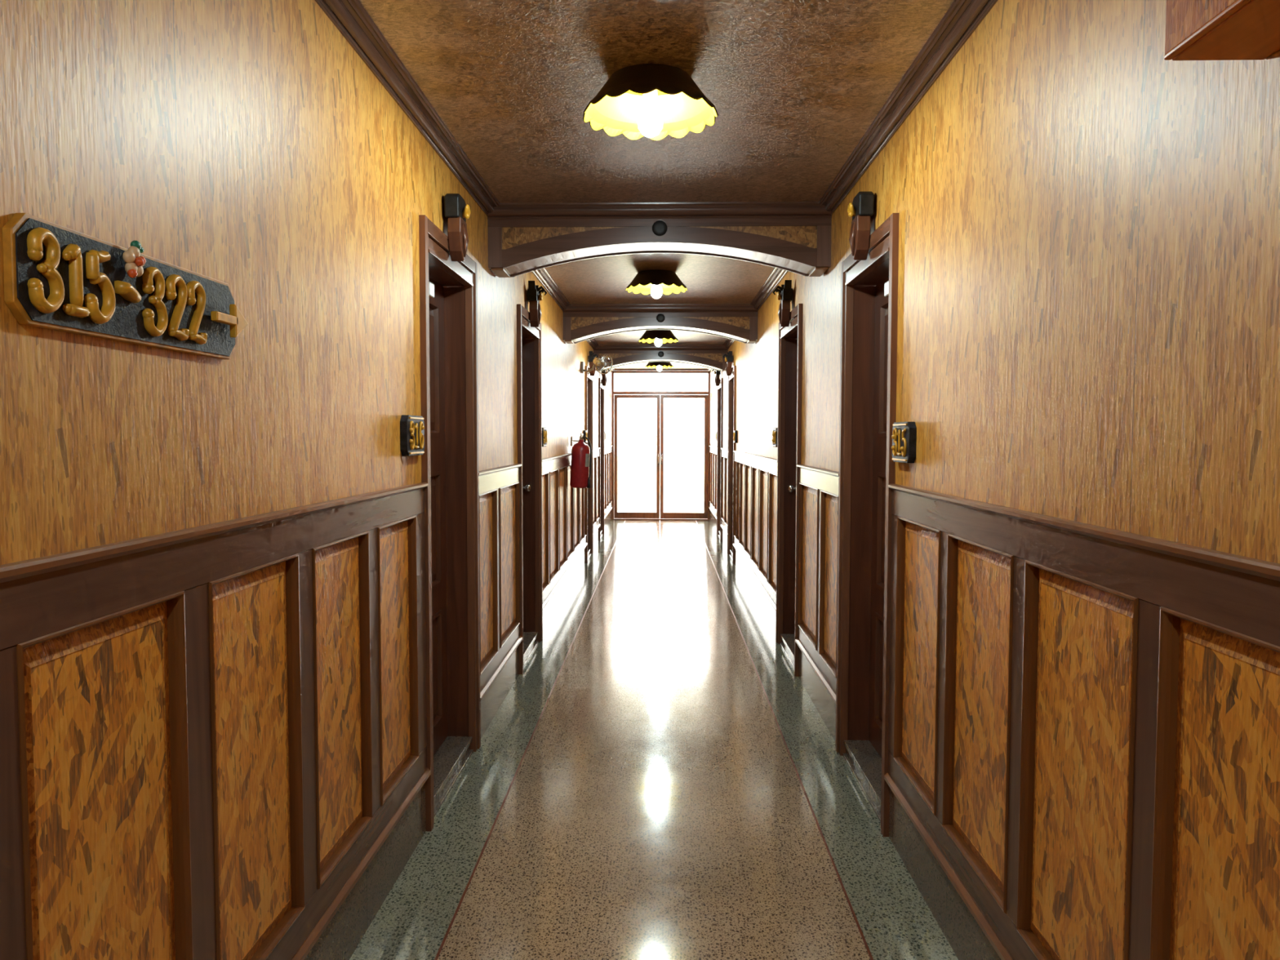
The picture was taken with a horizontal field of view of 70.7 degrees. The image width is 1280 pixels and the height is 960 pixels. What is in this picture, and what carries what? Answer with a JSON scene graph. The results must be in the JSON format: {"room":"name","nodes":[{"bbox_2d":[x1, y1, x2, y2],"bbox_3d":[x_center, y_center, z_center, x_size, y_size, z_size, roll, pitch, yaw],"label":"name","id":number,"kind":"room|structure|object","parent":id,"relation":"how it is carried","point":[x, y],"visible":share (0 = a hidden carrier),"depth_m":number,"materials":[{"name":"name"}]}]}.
{"room":"hotel corridor","nodes":[
{"label":"hotel corridor","id":0,"kind":"room"},
{"bbox_2d":[0,0,613,959],"bbox_3d":[-0.790,-0.139,6.016,0.204,2.562,18.790,0,3,1],"label":"wall","id":1,"kind":"structure","parent":0,"point":[213,707],"depth_m":1.78,"materials":[{"name":"brown wood"}]},
{"bbox_2d":[1,213,248,359],"bbox_3d":[-0.799,-0.300,1.484,0.045,0.158,0.624,0,3,1],"label":"sign","id":2,"kind":"object","parent":1,"relation":"attached to","point":[56,277],"visible":1,"depth_m":1.37,"materials":[{"name":"black wood"}]},
{"bbox_2d":[122,245,144,276],"bbox_3d":[-0.793,-0.343,1.414,0.017,0.046,0.048,0,3,1],"label":"flower","id":3,"kind":"object","parent":2,"relation":"on","point":[133,262],"depth_m":1.41,"materials":[{"name":"beige paint"}]},
{"bbox_2d":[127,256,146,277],"bbox_3d":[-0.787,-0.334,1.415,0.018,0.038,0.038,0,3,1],"label":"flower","id":4,"kind":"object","parent":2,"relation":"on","point":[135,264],"depth_m":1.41,"materials":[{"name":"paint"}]},
{"bbox_2d":[315,0,499,216],"bbox_3d":[-0.750,-1.238,2.851,0.072,0.053,3.160,0,3,1],"label":"trim","id":5,"kind":"structure","parent":1,"relation":"attached to","point":[350,18],"depth_m":2.85,"materials":[{"name":"brown wood"}]},
{"bbox_2d":[400,414,424,456],"bbox_3d":[-0.766,-0.151,3.063,0.035,0.135,0.215,0,3,1],"label":"number plaque","id":6,"kind":"object","parent":1,"relation":"attached to","point":[411,427],"visible":1,"depth_m":3.00,"materials":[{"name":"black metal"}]},
{"bbox_2d":[418,214,480,831],"bbox_3d":[-0.848,0.151,3.683,0.202,2.215,0.900,0,3,1],"label":"door","id":7,"kind":"structure","parent":1,"relation":"in","point":[448,289],"depth_m":4.02,"materials":[{"name":"brown wood"}]},
{"bbox_2d":[444,193,471,261],"bbox_3d":[-0.714,-0.991,3.564,0.086,0.253,0.143,0,3,1],"label":"carved ornament","id":8,"kind":"object","parent":7,"relation":"attached to","point":[456,212],"visible":1,"depth_m":3.52,"materials":[{"name":"brown wood"}]},
{"bbox_2d":[291,506,613,959],"bbox_3d":[-0.713,1.024,6.072,0.042,0.235,18.790,0,3,1],"label":"baseboard","id":9,"kind":"structure","parent":1,"relation":"attached to","point":[338,933],"depth_m":2.83,"materials":[{"name":"brown wood"}]},
{"bbox_2d":[516,303,542,674],"bbox_3d":[-0.796,0.043,5.850,0.202,2.215,0.920,0,3,1],"label":"door","id":10,"kind":"structure","parent":1,"relation":"in","point":[529,338],"depth_m":6.22,"materials":[{"name":"brown wood"}]},
{"bbox_2d":[527,280,546,327],"bbox_3d":[-0.650,-1.111,5.729,0.110,0.278,0.170,0,3,1],"label":"carved ornament","id":11,"kind":"object","parent":10,"relation":"attached to","point":[535,295],"visible":1,"depth_m":5.68,"materials":[{"name":"brown wood"}]},
{"bbox_2d":[542,427,546,446],"bbox_3d":[-0.685,-0.305,6.429,0.035,0.135,0.215,0,3,1],"label":"number plaque","id":12,"kind":"object","parent":1,"relation":"attached to","point":[544,429],"visible":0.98,"depth_m":6.38,"materials":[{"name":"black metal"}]},
{"bbox_2d":[531,267,570,311],"bbox_3d":[-0.668,-1.405,6.236,0.072,0.053,3.140,0,3,1],"label":"trim","id":13,"kind":"structure","parent":1,"relation":"attached to","point":[543,276],"depth_m":6.70,"materials":[{"name":"brown wood"}]},
{"bbox_2d":[569,433,591,488],"bbox_3d":[-0.554,-0.177,8.368,0.189,0.503,0.174,-1,3,-16],"label":"fire extinguisher","id":14,"kind":"object","parent":1,"relation":"attached to","point":[580,465],"visible":1,"depth_m":8.30,"materials":[{"name":"red metal"}]},
{"bbox_2d":[583,430,587,442],"bbox_3d":[-0.599,-0.481,9.963,0.035,0.135,0.215,0,3,1],"label":"number plaque","id":15,"kind":"object","parent":1,"relation":"attached to","point":[585,433],"visible":0.84,"depth_m":9.88,"materials":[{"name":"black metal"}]},
{"bbox_2d":[585,365,593,563],"bbox_3d":[-0.682,-0.190,10.568,0.202,2.215,0.870,0,3,1],"label":"door","id":16,"kind":"structure","parent":1,"relation":"in","point":[588,379],"depth_m":10.91,"materials":[{"name":"brown wood"}]},
{"bbox_2d":[588,351,598,375],"bbox_3d":[-0.536,-1.344,10.447,0.110,0.278,0.170,0,3,1],"label":"carved ornament","id":17,"kind":"object","parent":16,"relation":"attached to","point":[591,357],"visible":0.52,"depth_m":10.39,"materials":[{"name":"brown wood"}]},
{"bbox_2d":[586,337,599,349],"bbox_3d":[-0.585,-1.575,9.661,0.072,0.053,3.240,0,3,1],"label":"trim","id":18,"kind":"structure","parent":1,"relation":"attached to","point":[593,343],"depth_m":10.72,"materials":[{"name":"brown wood"}]},
{"bbox_2d":[581,353,613,373],"bbox_3d":[-0.480,-1.220,9.518,0.352,0.213,0.200,1,3,23],"label":"wall fan","id":19,"kind":"object","parent":1,"relation":"attached to","point":[602,363],"visible":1,"depth_m":9.49,"materials":[{"name":"metal"}]},
{"bbox_2d":[598,377,604,541],"bbox_3d":[-0.630,-0.297,12.715,0.202,2.215,0.890,0,3,1],"label":"door","id":20,"kind":"structure","parent":1,"relation":"in","point":[601,388],"depth_m":13.05,"materials":[{"name":"brown wood"}]},
{"bbox_2d":[600,368,608,386],"bbox_3d":[-0.484,-1.450,12.594,0.110,0.278,0.170,0,3,1],"label":"carved ornament","id":21,"kind":"object","parent":20,"relation":"attached to","point":[604,380],"visible":0.58,"depth_m":12.54,"materials":[{"name":"brown wood"}]},
{"bbox_2d":[349,519,958,959],"bbox_3d":[0.129,1.176,6.209,2.080,0.081,19.090,0,3,1],"label":"floor","id":22,"kind":"structure","parent":0,"point":[658,779],"depth_m":3.45,"materials":[{"name":"beige stone"}]},
{"bbox_2d":[358,0,954,368],"bbox_3d":[0.133,-1.473,6.078,2.080,0.100,19.090,0,3,1],"label":"ceiling","id":23,"kind":"structure","parent":0,"point":[793,86],"depth_m":2.96,"materials":[{"name":"brown paint"}]},
{"bbox_2d":[582,63,718,140],"bbox_3d":[0.033,-1.175,2.856,0.424,0.175,0.424,0,3,-4],"label":"ceiling light","id":24,"kind":"object","parent":23,"relation":"attached to","point":[654,101],"visible":1,"depth_m":2.89,"materials":[{"name":"yellow glass"}]},
{"bbox_2d":[625,269,687,298],"bbox_3d":[0.114,-1.342,6.240,0.424,0.175,0.424,0,3,-10],"label":"ceiling light","id":25,"kind":"object","parent":23,"relation":"attached to","point":[655,282],"visible":1,"depth_m":6.14,"materials":[{"name":"yellow glass"}]},
{"bbox_2d":[639,329,678,346],"bbox_3d":[0.197,-1.510,9.635,0.424,0.175,0.424,-1,3,-16],"label":"ceiling light","id":26,"kind":"object","parent":23,"relation":"attached to","point":[658,337],"visible":0.97,"depth_m":9.52,"materials":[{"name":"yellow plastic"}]},
{"bbox_2d":[644,361,673,371],"bbox_3d":[0.286,-1.693,13.330,0.424,0.175,0.424,-1,3,-22],"label":"ceiling light","id":27,"kind":"object","parent":23,"relation":"attached to","point":[659,366],"visible":0.73,"depth_m":13.21,"materials":[{"name":"yellow glass"}]},
{"bbox_2d":[487,201,831,277],"bbox_3d":[0.095,-1.193,4.536,1.680,0.307,0.360,0,3,1],"label":"beam","id":28,"kind":"structure","parent":23,"relation":"attached to","point":[793,237],"depth_m":4.41,"materials":[{"name":"brown wood"}]},
{"bbox_2d":[563,303,757,343],"bbox_3d":[0.177,-1.360,7.910,1.680,0.307,0.360,0,3,1],"label":"beam","id":29,"kind":"structure","parent":23,"relation":"attached to","point":[735,322],"depth_m":7.79,"materials":[{"name":"brown wood"}]},
{"bbox_2d":[593,344,728,371],"bbox_3d":[0.261,-1.532,11.385,1.680,0.307,0.360,0,3,1],"label":"beam","id":30,"kind":"structure","parent":23,"relation":"attached to","point":[710,356],"depth_m":11.26,"materials":[{"name":"brown wood"}]},
{"bbox_2d":[611,368,710,519],"bbox_3d":[0.355,-0.613,15.416,1.680,2.582,0.118,0,3,1],"label":"door","id":31,"kind":"structure","parent":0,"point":[615,514],"depth_m":15.39,"materials":[{"name":"brown wood"}]},
{"bbox_2d":[708,0,1279,959],"bbox_3d":[1.045,-0.134,5.972,0.204,2.562,18.790,0,3,1],"label":"wall","id":32,"kind":"structure","parent":0,"point":[1084,676],"depth_m":1.78,"materials":[{"name":"brown wood"}]},
{"bbox_2d":[716,377,723,541],"bbox_3d":[1.208,-0.292,12.671,0.202,2.215,0.890,0,3,1],"label":"door","id":33,"kind":"structure","parent":32,"relation":"in","point":[720,388],"depth_m":13.03,"materials":[{"name":"brown wood"}]},
{"bbox_2d":[711,368,720,386],"bbox_3d":[1.062,-1.446,12.557,0.110,0.278,0.170,0,3,1],"label":"carved ornament","id":34,"kind":"object","parent":33,"relation":"attached to","point":[717,373],"visible":0.92,"depth_m":12.51,"materials":[{"name":"brown wood"}]},
{"bbox_2d":[722,337,734,349],"bbox_3d":[1.023,-1.571,9.622,0.072,0.053,3.240,0,3,1],"label":"trim","id":35,"kind":"structure","parent":32,"relation":"attached to","point":[727,344],"depth_m":10.70,"materials":[{"name":"brown wood"}]},
{"bbox_2d":[727,365,736,564],"bbox_3d":[1.156,-0.185,10.524,0.202,2.215,0.870,0,3,1],"label":"door","id":36,"kind":"structure","parent":32,"relation":"in","point":[731,379],"depth_m":10.88,"materials":[{"name":"brown wood"}]},
{"bbox_2d":[722,351,733,375],"bbox_3d":[1.010,-1.340,10.410,0.110,0.278,0.170,0,3,1],"label":"carved ornament","id":37,"kind":"object","parent":36,"relation":"attached to","point":[729,359],"visible":1,"depth_m":10.35,"materials":[{"name":"brown wood"}]},
{"bbox_2d":[733,430,737,443],"bbox_3d":[1.046,-0.476,9.924,0.035,0.135,0.215,0,3,1],"label":"number plaque","id":38,"kind":"object","parent":32,"relation":"attached to","point":[735,433],"visible":1,"depth_m":9.84,"materials":[{"name":"gold metal"}]},
{"bbox_2d":[750,267,788,311],"bbox_3d":[0.940,-1.401,6.197,0.072,0.053,3.140,0,3,1],"label":"trim","id":39,"kind":"structure","parent":32,"relation":"attached to","point":[775,277],"depth_m":6.66,"materials":[{"name":"brown wood"}]},
{"bbox_2d":[772,427,777,447],"bbox_3d":[0.960,-0.301,6.389,0.035,0.135,0.215,0,3,1],"label":"number plaque","id":40,"kind":"object","parent":32,"relation":"attached to","point":[775,429],"visible":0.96,"depth_m":6.33,"materials":[{"name":"gold metal"}]},
{"bbox_2d":[775,303,802,676],"bbox_3d":[1.042,0.048,5.806,0.202,2.215,0.920,0,3,1],"label":"door","id":41,"kind":"structure","parent":32,"relation":"in","point":[790,337],"depth_m":6.18,"materials":[{"name":"brown wood"}]},
{"bbox_2d":[772,280,792,326],"bbox_3d":[0.896,-1.106,5.692,0.110,0.278,0.170,0,3,1],"label":"carved ornament","id":42,"kind":"object","parent":41,"relation":"attached to","point":[784,293],"visible":1,"depth_m":5.64,"materials":[{"name":"brown wood"}]},
{"bbox_2d":[708,506,1013,959],"bbox_3d":[0.964,1.028,6.032,0.042,0.235,18.790,0,3,1],"label":"baseboard","id":43,"kind":"structure","parent":32,"relation":"attached to","point":[967,931],"depth_m":2.83,"materials":[{"name":"brown wood"}]},
{"bbox_2d":[835,213,899,836],"bbox_3d":[0.989,0.156,3.639,0.202,2.215,0.900,0,3,1],"label":"door","id":44,"kind":"structure","parent":32,"relation":"in","point":[869,286],"depth_m":3.98,"materials":[{"name":"brown wood"}]},
{"bbox_2d":[847,191,874,260],"bbox_3d":[0.855,-0.987,3.526,0.086,0.253,0.143,0,3,1],"label":"carved ornament","id":45,"kind":"object","parent":44,"relation":"attached to","point":[861,209],"visible":1,"depth_m":3.48,"materials":[{"name":"brown wood"}]},
{"bbox_2d":[891,422,916,462],"bbox_3d":[0.879,-0.127,3.025,0.035,0.135,0.215,0,3,1],"label":"number plaque","id":46,"kind":"object","parent":32,"relation":"attached to","point":[904,436],"visible":1,"depth_m":2.96,"materials":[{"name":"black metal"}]},
{"bbox_2d":[818,0,997,215],"bbox_3d":[0.858,-1.233,2.812,0.072,0.053,3.160,0,3,1],"label":"trim","id":47,"kind":"structure","parent":32,"relation":"attached to","point":[962,19],"depth_m":2.84,"materials":[{"name":"brown wood"}]},
{"bbox_2d":[1164,0,1279,60],"bbox_3d":[0.777,-0.786,0.812,0.135,0.465,0.836,0,3,1],"label":"wall box","id":48,"kind":"object","parent":32,"relation":"attached to","point":[1196,29],"visible":1,"depth_m":1.17,"materials":[{"name":"brown wood"}]},
{"label":"outside","id":49,"kind":"structure","parent":0,"visible":0},
{"bbox_2d":[617,499,703,518],"bbox_3d":[0.416,0.608,18.087,12.000,0.080,4.700,0,3,1],"label":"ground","id":50,"kind":"structure","parent":49,"point":[624,505],"depth_m":18.56,"materials":[{"name":"white"}]},
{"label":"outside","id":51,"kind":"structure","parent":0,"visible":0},
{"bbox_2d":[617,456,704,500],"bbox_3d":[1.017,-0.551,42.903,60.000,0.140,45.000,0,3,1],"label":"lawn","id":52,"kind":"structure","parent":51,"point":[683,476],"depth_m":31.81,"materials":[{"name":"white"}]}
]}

